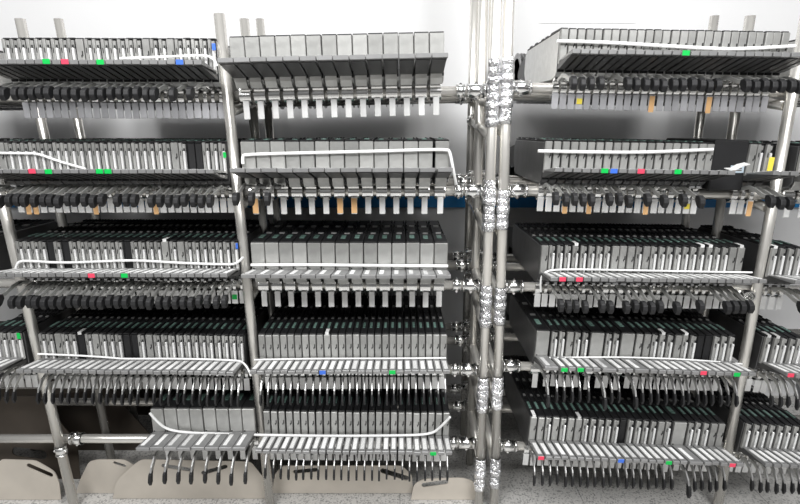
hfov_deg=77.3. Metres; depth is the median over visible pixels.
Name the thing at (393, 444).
dispenser
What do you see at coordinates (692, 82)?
pet feeder
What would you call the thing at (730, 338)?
dispenser
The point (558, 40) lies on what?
strap
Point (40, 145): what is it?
dispenser
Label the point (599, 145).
dispenser
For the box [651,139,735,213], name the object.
dispenser
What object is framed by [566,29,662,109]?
dispenser
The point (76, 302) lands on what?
dispenser
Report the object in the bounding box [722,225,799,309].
dispenser
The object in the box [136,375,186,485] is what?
dispenser
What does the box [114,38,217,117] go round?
dispenser
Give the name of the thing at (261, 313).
dispenser
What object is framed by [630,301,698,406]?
dispenser
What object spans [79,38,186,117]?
dispenser
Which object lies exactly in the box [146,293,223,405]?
dispenser
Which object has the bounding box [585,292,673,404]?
dispenser
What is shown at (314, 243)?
dispenser
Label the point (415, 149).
rail
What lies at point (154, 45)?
dispenser
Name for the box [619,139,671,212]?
dispenser
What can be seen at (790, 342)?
dispenser
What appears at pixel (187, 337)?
dispenser
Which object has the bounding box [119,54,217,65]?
rail
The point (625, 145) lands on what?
dispenser
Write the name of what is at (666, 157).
dispenser
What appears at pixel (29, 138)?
pet feeder
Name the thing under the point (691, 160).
dispenser
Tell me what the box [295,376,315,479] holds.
dispenser
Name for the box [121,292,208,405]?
dispenser
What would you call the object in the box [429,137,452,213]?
dispenser
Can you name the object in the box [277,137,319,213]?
dispenser
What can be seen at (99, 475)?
sheet
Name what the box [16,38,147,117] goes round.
dispenser
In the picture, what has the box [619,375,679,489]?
pet feeder
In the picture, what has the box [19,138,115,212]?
dispenser
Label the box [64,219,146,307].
dispenser
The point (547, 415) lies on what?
dispenser
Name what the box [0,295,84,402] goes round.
dispenser
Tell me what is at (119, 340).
dispenser
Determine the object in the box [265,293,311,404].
dispenser
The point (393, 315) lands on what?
dispenser
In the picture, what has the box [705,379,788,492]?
dispenser
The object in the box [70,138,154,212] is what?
dispenser
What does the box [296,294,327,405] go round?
dispenser
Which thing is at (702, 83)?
pet feeder
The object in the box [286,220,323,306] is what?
dispenser
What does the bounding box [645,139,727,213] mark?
dispenser
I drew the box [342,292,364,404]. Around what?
dispenser
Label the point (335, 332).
dispenser
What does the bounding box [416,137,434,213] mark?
dispenser
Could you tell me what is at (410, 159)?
dispenser
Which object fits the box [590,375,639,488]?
dispenser
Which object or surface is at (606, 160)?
dispenser
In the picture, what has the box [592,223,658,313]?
dispenser
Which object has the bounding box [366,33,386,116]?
dispenser
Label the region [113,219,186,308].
dispenser
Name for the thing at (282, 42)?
dispenser
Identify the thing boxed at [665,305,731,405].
dispenser
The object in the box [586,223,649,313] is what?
dispenser
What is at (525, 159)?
dispenser
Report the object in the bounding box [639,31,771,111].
dispenser
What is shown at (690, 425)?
dispenser
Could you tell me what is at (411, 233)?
dispenser
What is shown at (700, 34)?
pet feeder
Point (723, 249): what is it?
dispenser
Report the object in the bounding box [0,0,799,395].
wall
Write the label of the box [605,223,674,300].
pet feeder
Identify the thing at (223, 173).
dispenser
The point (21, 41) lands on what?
dispenser
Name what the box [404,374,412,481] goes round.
dispenser
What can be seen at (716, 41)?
pet feeder
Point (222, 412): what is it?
dispenser
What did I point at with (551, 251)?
dispenser
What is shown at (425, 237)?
dispenser
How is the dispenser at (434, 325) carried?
on the rack at (476, 288)
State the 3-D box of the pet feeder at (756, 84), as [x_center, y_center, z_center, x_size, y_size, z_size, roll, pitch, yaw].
[0.835,-0.518,1.493,0.020,0.201,0.707,1,14,0]
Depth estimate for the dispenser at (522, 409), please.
1.59 m
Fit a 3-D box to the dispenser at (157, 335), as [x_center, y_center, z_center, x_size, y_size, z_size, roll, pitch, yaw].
[-0.705,0.281,1.703,0.020,0.219,0.688,1,14,0]
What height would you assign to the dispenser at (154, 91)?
0.201 m
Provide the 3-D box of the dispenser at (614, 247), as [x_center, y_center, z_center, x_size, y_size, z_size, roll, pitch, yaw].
[0.595,0.028,1.629,0.020,0.219,0.705,1,14,0]
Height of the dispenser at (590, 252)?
0.219 m
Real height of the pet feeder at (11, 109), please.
0.208 m
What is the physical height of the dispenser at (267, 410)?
0.219 m
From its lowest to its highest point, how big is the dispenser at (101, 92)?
0.201 m
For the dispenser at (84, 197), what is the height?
0.219 m
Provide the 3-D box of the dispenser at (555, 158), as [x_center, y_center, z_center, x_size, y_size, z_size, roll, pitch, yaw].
[0.412,-0.246,1.560,0.020,0.219,0.707,1,14,0]
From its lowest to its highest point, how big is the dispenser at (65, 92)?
0.201 m
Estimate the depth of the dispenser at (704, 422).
1.52 m
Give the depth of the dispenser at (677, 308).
1.39 m
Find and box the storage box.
[666,138,748,189]
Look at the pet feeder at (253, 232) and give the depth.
1.39 m
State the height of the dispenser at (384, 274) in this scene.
0.219 m
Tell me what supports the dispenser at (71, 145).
on the rack at (476, 288)
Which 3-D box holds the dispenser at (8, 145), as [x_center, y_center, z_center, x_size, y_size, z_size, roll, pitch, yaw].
[-1.028,-0.242,1.561,0.020,0.219,0.708,0,14,0]
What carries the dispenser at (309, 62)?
on the rack at (476, 288)
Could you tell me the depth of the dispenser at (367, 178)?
1.32 m
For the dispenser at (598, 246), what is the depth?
1.39 m
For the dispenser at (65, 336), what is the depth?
1.45 m
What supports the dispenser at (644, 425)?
on the rack at (511, 90)
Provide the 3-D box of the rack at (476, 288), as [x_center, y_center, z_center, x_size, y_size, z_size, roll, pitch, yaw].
[-0.679,-0.194,1.565,1.887,2.001,0.425,0,14,0]
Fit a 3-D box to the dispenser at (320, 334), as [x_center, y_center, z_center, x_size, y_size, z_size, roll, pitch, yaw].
[-0.232,0.281,1.702,0.020,0.219,0.688,0,14,0]
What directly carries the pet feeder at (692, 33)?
on the rack at (511, 90)
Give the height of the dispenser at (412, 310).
0.219 m
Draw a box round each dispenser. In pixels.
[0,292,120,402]
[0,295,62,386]
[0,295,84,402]
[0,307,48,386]
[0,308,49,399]
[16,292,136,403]
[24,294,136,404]
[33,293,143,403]
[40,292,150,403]
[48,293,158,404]
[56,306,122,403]
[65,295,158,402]
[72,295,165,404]
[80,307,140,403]
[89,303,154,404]
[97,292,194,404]
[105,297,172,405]
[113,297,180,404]
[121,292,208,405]
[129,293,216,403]
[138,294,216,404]
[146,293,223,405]
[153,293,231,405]
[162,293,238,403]
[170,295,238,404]
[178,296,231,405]
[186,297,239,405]
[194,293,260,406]
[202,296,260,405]
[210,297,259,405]
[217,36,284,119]
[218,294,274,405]
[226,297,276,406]
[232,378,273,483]
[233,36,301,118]
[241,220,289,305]
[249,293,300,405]
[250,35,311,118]
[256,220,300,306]
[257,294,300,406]
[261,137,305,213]
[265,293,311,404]
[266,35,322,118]
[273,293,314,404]
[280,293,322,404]
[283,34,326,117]
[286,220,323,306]
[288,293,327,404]
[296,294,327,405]
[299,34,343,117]
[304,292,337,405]
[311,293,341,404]
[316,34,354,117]
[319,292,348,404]
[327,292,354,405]
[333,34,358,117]
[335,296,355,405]
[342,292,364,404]
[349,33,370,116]
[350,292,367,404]
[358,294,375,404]
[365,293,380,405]
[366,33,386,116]
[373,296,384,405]
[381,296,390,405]
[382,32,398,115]
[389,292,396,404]
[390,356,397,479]
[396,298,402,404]
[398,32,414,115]
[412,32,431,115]
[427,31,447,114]
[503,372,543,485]
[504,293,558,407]
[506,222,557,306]
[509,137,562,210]
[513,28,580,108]
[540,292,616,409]
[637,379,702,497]
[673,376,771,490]
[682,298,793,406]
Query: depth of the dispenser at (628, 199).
1.32 m
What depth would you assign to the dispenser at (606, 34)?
1.25 m
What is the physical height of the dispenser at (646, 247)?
0.219 m
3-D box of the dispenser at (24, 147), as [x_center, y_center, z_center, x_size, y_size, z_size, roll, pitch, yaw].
[-0.987,-0.242,1.560,0.020,0.219,0.708,0,14,0]
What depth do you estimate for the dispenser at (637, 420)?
1.52 m
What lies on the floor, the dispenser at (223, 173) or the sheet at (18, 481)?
the sheet at (18, 481)
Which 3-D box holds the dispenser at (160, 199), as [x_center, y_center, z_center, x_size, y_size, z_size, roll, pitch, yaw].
[-0.593,-0.243,1.562,0.020,0.219,0.707,0,14,0]
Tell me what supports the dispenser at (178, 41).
on the rack at (476, 288)
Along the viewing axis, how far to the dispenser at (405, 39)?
1.25 m
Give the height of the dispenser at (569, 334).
0.219 m
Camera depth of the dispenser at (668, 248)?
1.39 m
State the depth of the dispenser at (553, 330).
1.45 m
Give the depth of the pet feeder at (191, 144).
1.32 m
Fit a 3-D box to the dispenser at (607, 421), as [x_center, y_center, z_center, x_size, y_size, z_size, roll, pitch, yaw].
[0.629,0.548,1.768,0.025,0.219,0.690,0,14,0]
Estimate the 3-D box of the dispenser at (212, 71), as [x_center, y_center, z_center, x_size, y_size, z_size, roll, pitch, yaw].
[-0.471,-0.503,1.507,0.022,0.201,0.688,0,14,0]
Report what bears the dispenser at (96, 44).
on the rack at (476, 288)
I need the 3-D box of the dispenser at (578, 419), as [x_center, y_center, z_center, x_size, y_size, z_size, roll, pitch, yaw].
[0.538,0.545,1.768,0.025,0.220,0.688,0,14,0]
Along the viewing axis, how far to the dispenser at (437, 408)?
1.51 m
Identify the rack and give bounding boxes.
[0,0,501,503]
[475,0,799,503]
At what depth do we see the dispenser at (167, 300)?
1.38 m
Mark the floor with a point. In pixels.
(516, 479)
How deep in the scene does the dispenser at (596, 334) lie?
1.45 m
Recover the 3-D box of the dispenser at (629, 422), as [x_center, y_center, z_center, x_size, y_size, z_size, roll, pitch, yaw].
[0.698,0.551,1.771,0.025,0.219,0.688,0,14,0]
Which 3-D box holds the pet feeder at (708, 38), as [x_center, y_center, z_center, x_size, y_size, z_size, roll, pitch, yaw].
[0.771,-0.522,1.503,0.020,0.201,0.688,1,14,0]
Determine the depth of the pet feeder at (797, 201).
1.39 m
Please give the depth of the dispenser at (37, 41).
1.25 m
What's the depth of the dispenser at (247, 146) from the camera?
1.31 m
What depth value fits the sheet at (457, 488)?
1.64 m
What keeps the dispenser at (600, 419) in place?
on the rack at (511, 90)
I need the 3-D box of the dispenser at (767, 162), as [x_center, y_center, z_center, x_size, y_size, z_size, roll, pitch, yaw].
[0.969,-0.237,1.562,0.029,0.219,0.707,0,14,-1]
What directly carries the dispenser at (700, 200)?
on the rack at (511, 90)
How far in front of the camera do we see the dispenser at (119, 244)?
1.38 m
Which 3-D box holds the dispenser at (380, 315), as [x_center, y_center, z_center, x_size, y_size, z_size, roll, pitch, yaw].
[-0.063,0.281,1.702,0.020,0.219,0.688,0,14,0]
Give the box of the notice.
[539,0,637,22]
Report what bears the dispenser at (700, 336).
on the rack at (511, 90)
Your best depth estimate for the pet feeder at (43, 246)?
1.38 m
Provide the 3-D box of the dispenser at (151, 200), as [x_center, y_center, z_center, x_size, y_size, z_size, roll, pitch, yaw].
[-0.614,-0.243,1.563,0.020,0.219,0.704,0,14,0]
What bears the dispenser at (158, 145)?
on the rack at (476, 288)
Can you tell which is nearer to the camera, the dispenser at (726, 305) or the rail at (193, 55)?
the rail at (193, 55)
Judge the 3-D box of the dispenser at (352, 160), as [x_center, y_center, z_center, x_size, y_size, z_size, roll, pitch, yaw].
[-0.127,-0.248,1.571,0.038,0.219,0.688,0,14,0]
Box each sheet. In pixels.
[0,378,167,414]
[0,396,80,478]
[0,459,61,499]
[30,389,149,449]
[76,459,133,492]
[113,459,264,498]
[273,465,412,492]
[411,477,474,499]
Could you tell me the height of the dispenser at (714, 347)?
0.219 m
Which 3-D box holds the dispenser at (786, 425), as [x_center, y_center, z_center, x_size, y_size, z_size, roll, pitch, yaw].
[1.176,0.570,1.774,0.028,0.219,0.688,0,14,0]
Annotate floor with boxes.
[0,396,799,503]
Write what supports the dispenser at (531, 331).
on the rack at (511, 90)
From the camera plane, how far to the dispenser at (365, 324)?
1.45 m
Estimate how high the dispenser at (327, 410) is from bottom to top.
0.219 m
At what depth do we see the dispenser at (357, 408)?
1.51 m
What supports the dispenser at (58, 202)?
on the rack at (476, 288)
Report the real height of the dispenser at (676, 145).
0.219 m
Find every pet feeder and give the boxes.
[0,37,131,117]
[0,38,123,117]
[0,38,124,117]
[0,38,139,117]
[0,50,69,109]
[0,138,38,181]
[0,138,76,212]
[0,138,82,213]
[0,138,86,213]
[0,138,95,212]
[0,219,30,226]
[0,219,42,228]
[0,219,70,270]
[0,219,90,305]
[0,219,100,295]
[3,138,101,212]
[4,108,19,110]
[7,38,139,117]
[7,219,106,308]
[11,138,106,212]
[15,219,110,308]
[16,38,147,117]
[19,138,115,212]
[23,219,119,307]
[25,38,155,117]
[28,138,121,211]
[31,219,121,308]
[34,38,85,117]
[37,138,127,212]
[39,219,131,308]
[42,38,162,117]
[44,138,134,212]
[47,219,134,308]
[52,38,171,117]
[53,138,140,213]
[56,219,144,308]
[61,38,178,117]
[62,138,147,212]
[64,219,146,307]
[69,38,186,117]
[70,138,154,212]
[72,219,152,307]
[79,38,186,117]
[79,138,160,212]
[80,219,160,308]
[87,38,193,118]
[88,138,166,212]
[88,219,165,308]
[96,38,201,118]
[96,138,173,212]
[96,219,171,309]
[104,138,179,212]
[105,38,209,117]
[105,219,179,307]
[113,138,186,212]
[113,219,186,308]
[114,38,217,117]
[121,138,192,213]
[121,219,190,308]
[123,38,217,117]
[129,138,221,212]
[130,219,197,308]
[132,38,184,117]
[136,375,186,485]
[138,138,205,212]
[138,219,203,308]
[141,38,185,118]
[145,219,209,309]
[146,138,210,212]
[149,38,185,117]
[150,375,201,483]
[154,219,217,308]
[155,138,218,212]
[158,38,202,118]
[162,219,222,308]
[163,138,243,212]
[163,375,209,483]
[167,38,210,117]
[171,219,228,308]
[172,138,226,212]
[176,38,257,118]
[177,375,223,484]
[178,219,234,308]
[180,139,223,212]
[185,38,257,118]
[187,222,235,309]
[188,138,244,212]
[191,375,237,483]
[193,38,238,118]
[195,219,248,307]
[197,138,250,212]
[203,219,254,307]
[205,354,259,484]
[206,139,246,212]
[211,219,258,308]
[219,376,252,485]
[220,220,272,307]
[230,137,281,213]
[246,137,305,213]
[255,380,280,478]
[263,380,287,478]
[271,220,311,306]
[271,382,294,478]
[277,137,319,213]
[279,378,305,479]
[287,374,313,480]
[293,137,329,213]
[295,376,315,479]
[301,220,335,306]
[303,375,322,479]
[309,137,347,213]
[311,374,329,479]
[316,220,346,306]
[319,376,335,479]
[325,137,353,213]
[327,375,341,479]
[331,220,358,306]
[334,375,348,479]
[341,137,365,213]
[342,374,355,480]
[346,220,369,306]
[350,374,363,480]
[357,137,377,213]
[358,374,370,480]
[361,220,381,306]
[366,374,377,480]
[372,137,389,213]
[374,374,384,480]
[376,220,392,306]
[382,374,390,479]
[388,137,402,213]
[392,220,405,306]
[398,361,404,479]
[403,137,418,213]
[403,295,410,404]
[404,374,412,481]
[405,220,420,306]
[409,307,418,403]
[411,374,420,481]
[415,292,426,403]
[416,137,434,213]
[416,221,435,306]
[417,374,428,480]
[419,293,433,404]
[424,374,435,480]
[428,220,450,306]
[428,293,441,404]
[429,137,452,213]
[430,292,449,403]
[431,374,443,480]
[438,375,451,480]
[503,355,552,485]
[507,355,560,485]
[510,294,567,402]
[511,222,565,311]
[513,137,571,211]
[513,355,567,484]
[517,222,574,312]
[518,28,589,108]
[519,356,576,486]
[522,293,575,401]
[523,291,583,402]
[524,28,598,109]
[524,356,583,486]
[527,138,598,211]
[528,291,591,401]
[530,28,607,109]
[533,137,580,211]
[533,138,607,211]
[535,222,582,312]
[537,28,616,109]
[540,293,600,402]
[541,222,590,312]
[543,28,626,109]
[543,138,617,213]
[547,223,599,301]
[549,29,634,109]
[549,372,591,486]
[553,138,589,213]
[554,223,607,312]
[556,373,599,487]
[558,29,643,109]
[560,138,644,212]
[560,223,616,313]
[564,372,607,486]
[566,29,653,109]
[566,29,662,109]
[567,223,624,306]
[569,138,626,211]
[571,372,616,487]
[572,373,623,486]
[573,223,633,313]
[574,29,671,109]
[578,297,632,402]
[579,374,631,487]
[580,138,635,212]
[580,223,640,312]
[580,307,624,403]
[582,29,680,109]
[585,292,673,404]
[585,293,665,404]
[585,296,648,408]
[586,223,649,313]
[588,138,654,212]
[590,30,689,111]
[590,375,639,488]
[591,30,699,110]
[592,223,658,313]
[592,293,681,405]
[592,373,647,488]
[593,296,657,403]
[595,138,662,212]
[598,30,708,110]
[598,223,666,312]
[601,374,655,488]
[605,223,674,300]
[606,30,716,110]
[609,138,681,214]
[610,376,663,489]
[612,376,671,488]
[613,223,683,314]
[614,30,726,110]
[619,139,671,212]
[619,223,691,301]
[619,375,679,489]
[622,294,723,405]
[623,30,744,111]
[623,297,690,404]
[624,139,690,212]
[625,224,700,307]
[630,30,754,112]
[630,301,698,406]
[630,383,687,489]
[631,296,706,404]
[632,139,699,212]
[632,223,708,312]
[638,30,763,111]
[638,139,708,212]
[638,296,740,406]
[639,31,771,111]
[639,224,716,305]
[641,224,724,308]
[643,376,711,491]
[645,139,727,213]
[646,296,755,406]
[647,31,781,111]
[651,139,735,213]
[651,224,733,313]
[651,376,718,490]
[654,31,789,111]
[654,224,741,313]
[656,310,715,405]
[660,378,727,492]
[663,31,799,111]
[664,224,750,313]
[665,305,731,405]
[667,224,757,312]
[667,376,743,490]
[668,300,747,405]
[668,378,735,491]
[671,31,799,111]
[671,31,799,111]
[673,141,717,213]
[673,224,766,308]
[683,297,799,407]
[687,30,735,110]
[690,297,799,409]
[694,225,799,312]
[695,40,799,104]
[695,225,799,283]
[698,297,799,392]
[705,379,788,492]
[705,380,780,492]
[706,140,799,217]
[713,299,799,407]
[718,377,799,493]
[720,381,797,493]
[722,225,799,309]
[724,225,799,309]
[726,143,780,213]
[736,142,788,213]
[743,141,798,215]
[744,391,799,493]
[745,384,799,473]
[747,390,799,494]
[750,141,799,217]
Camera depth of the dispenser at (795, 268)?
1.42 m
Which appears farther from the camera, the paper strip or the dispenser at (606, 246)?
the dispenser at (606, 246)
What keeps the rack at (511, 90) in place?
on the floor
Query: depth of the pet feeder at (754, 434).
1.52 m
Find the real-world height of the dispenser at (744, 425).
0.219 m
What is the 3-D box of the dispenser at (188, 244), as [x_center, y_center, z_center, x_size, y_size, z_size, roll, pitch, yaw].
[-0.584,0.016,1.628,0.020,0.219,0.709,0,14,0]
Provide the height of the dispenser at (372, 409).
0.219 m
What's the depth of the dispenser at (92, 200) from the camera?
1.32 m
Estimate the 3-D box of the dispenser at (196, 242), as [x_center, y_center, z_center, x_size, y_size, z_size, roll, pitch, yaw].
[-0.563,0.016,1.627,0.020,0.219,0.704,0,14,0]
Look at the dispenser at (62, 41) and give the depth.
1.25 m
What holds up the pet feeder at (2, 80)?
on the rack at (476, 288)
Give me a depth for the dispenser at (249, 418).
1.51 m
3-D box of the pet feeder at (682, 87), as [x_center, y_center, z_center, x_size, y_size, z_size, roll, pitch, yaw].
[0.665,-0.518,1.494,0.020,0.206,0.709,1,14,0]
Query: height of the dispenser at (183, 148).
0.219 m
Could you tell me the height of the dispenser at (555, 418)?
0.219 m
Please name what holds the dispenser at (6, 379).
on the rack at (476, 288)
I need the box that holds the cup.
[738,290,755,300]
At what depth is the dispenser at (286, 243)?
1.40 m
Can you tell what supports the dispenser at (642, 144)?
on the rack at (511, 90)
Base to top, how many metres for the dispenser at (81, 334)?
0.220 m
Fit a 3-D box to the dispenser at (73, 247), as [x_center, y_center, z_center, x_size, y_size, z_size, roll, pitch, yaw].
[-0.903,0.015,1.626,0.020,0.219,0.709,0,14,0]
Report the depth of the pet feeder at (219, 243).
1.38 m
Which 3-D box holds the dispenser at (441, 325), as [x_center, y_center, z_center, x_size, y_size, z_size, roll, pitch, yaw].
[0.127,0.280,1.702,0.020,0.219,0.688,0,14,0]
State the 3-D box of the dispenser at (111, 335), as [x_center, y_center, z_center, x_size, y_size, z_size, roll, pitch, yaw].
[-0.837,0.280,1.701,0.020,0.219,0.688,1,14,0]
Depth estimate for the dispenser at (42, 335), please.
1.45 m
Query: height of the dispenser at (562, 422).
0.219 m
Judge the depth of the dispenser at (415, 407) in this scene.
1.51 m
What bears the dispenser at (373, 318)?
on the rack at (476, 288)
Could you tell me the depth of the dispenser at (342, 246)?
1.39 m
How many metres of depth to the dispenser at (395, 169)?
1.32 m
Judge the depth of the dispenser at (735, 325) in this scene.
1.50 m
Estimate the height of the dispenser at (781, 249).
0.219 m
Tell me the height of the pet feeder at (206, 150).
0.219 m
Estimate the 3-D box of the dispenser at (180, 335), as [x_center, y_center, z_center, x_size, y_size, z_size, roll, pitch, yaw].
[-0.639,0.282,1.704,0.020,0.219,0.688,1,14,0]
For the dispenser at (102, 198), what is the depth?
1.32 m
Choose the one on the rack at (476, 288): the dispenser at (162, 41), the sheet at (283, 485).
the dispenser at (162, 41)
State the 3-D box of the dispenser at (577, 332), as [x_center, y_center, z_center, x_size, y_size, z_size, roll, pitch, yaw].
[0.512,0.274,1.700,0.020,0.219,0.688,2,14,0]
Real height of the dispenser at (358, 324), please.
0.219 m
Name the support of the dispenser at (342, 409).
on the rack at (476, 288)
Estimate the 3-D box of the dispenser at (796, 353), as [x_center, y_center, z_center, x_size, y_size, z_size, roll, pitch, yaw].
[1.156,0.293,1.707,0.028,0.219,0.688,0,14,0]
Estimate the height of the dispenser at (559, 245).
0.219 m
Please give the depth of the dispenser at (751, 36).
1.25 m
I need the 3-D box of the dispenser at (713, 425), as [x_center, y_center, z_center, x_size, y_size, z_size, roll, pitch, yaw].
[0.948,0.561,1.770,0.025,0.219,0.690,0,14,0]
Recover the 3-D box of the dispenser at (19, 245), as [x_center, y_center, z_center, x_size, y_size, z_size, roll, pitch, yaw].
[-1.051,0.014,1.629,0.020,0.219,0.704,0,14,0]
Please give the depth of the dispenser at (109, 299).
1.39 m
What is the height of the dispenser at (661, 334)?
0.220 m
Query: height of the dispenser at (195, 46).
0.201 m
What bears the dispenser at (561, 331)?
on the rack at (511, 90)
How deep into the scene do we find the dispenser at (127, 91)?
1.25 m
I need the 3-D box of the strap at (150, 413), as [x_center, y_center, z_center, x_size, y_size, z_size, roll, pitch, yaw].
[-0.293,0.514,1.488,0.888,0.094,0.025,0,14,0]
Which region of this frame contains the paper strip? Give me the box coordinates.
[724,162,749,169]
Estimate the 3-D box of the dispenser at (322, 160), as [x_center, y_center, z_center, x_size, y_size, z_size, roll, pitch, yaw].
[-0.205,-0.248,1.571,0.038,0.219,0.688,0,14,0]
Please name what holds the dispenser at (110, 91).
on the rack at (476, 288)
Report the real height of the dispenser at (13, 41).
0.201 m
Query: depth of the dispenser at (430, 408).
1.51 m
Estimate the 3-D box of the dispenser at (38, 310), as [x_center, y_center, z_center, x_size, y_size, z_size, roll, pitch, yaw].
[-1.168,0.274,1.700,0.020,0.219,0.688,1,14,0]
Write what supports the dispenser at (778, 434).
on the rack at (511, 90)
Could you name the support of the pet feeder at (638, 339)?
on the rack at (511, 90)
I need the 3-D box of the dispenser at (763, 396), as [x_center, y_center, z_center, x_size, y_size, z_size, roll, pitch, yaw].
[1.224,0.572,1.775,0.028,0.219,0.688,0,14,0]
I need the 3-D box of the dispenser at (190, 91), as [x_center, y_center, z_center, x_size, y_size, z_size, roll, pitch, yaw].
[-0.493,-0.501,1.498,0.020,0.201,0.705,0,14,0]
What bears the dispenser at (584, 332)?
on the rack at (511, 90)
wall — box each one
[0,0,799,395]
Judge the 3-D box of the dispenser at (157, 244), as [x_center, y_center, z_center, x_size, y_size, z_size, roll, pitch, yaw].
[-0.669,0.016,1.627,0.020,0.219,0.707,0,14,0]
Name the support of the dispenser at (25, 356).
on the rack at (476, 288)
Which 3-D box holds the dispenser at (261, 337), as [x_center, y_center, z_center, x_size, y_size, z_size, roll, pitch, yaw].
[-0.400,0.281,1.704,0.020,0.219,0.688,0,14,0]
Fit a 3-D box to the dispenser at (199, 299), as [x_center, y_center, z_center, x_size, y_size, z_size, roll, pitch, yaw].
[-0.521,0.015,1.627,0.020,0.219,0.708,0,14,0]
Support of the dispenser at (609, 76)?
on the rack at (511, 90)
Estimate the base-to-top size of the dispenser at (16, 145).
0.219 m
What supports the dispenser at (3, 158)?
on the rack at (476, 288)
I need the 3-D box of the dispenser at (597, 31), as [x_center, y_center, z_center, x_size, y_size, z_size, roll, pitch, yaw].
[0.494,-0.526,1.503,0.020,0.201,0.688,1,14,0]
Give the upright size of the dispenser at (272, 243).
0.219 m
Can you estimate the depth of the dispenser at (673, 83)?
1.25 m
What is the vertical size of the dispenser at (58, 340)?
0.219 m
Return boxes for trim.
[11,196,799,207]
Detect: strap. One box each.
[0,152,86,168]
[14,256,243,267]
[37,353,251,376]
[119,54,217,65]
[149,412,450,436]
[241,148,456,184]
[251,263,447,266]
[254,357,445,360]
[538,148,713,153]
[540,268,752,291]
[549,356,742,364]
[556,39,795,50]
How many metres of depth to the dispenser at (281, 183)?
1.32 m
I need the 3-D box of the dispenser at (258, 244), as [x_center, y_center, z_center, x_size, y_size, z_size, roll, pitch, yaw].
[-0.394,0.016,1.638,0.038,0.219,0.688,0,14,0]
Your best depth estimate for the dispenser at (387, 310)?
1.46 m
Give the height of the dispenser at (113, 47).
0.201 m
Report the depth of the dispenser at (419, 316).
1.46 m
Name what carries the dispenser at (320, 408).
on the rack at (476, 288)
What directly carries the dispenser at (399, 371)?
on the rack at (476, 288)
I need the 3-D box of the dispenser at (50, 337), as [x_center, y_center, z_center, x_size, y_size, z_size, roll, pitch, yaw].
[-1.012,0.278,1.700,0.020,0.219,0.688,1,14,0]
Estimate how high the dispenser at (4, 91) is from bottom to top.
0.201 m
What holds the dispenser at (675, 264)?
on the rack at (511, 90)
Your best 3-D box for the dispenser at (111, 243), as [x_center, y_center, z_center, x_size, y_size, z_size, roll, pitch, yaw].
[-0.797,0.016,1.626,0.020,0.219,0.705,0,14,0]
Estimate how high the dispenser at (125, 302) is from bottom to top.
0.219 m
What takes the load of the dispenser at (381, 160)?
on the rack at (476, 288)
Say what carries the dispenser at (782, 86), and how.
on the rack at (511, 90)
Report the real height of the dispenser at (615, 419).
0.219 m
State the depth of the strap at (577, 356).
1.45 m
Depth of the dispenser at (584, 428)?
1.52 m
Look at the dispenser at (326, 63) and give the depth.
1.26 m
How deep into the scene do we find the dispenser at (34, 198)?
1.31 m
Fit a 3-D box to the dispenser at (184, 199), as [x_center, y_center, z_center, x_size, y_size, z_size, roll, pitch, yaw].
[-0.531,-0.242,1.561,0.020,0.219,0.708,0,14,0]
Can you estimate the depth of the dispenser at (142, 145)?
1.32 m
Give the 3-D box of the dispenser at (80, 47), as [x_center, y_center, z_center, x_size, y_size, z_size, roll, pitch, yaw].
[-0.803,-0.502,1.500,0.020,0.201,0.702,0,14,0]
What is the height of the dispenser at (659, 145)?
0.219 m
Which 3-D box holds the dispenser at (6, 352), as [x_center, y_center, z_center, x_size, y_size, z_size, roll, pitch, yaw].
[-1.147,0.275,1.699,0.020,0.219,0.688,1,14,0]
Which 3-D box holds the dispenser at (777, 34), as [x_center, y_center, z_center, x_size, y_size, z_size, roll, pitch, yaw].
[0.942,-0.517,1.496,0.020,0.201,0.705,1,14,0]
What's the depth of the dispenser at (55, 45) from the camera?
1.25 m
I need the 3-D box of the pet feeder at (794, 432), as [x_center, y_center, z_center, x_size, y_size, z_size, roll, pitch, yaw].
[1.200,0.571,1.774,0.028,0.219,0.688,0,14,0]
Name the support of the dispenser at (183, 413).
on the rack at (476, 288)
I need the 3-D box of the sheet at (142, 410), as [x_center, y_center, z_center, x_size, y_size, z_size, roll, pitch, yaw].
[-1.335,0.612,2.118,1.437,0.164,0.017,0,14,0]
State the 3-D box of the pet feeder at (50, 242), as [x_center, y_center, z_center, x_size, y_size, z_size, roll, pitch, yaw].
[-0.966,0.015,1.628,0.020,0.219,0.703,0,14,0]
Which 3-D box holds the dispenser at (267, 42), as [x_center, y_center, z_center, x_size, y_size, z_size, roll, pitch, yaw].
[-0.330,-0.506,1.505,0.038,0.208,0.688,-1,14,0]
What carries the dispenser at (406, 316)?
on the rack at (476, 288)
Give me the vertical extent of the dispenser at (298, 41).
0.208 m
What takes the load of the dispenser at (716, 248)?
on the rack at (511, 90)

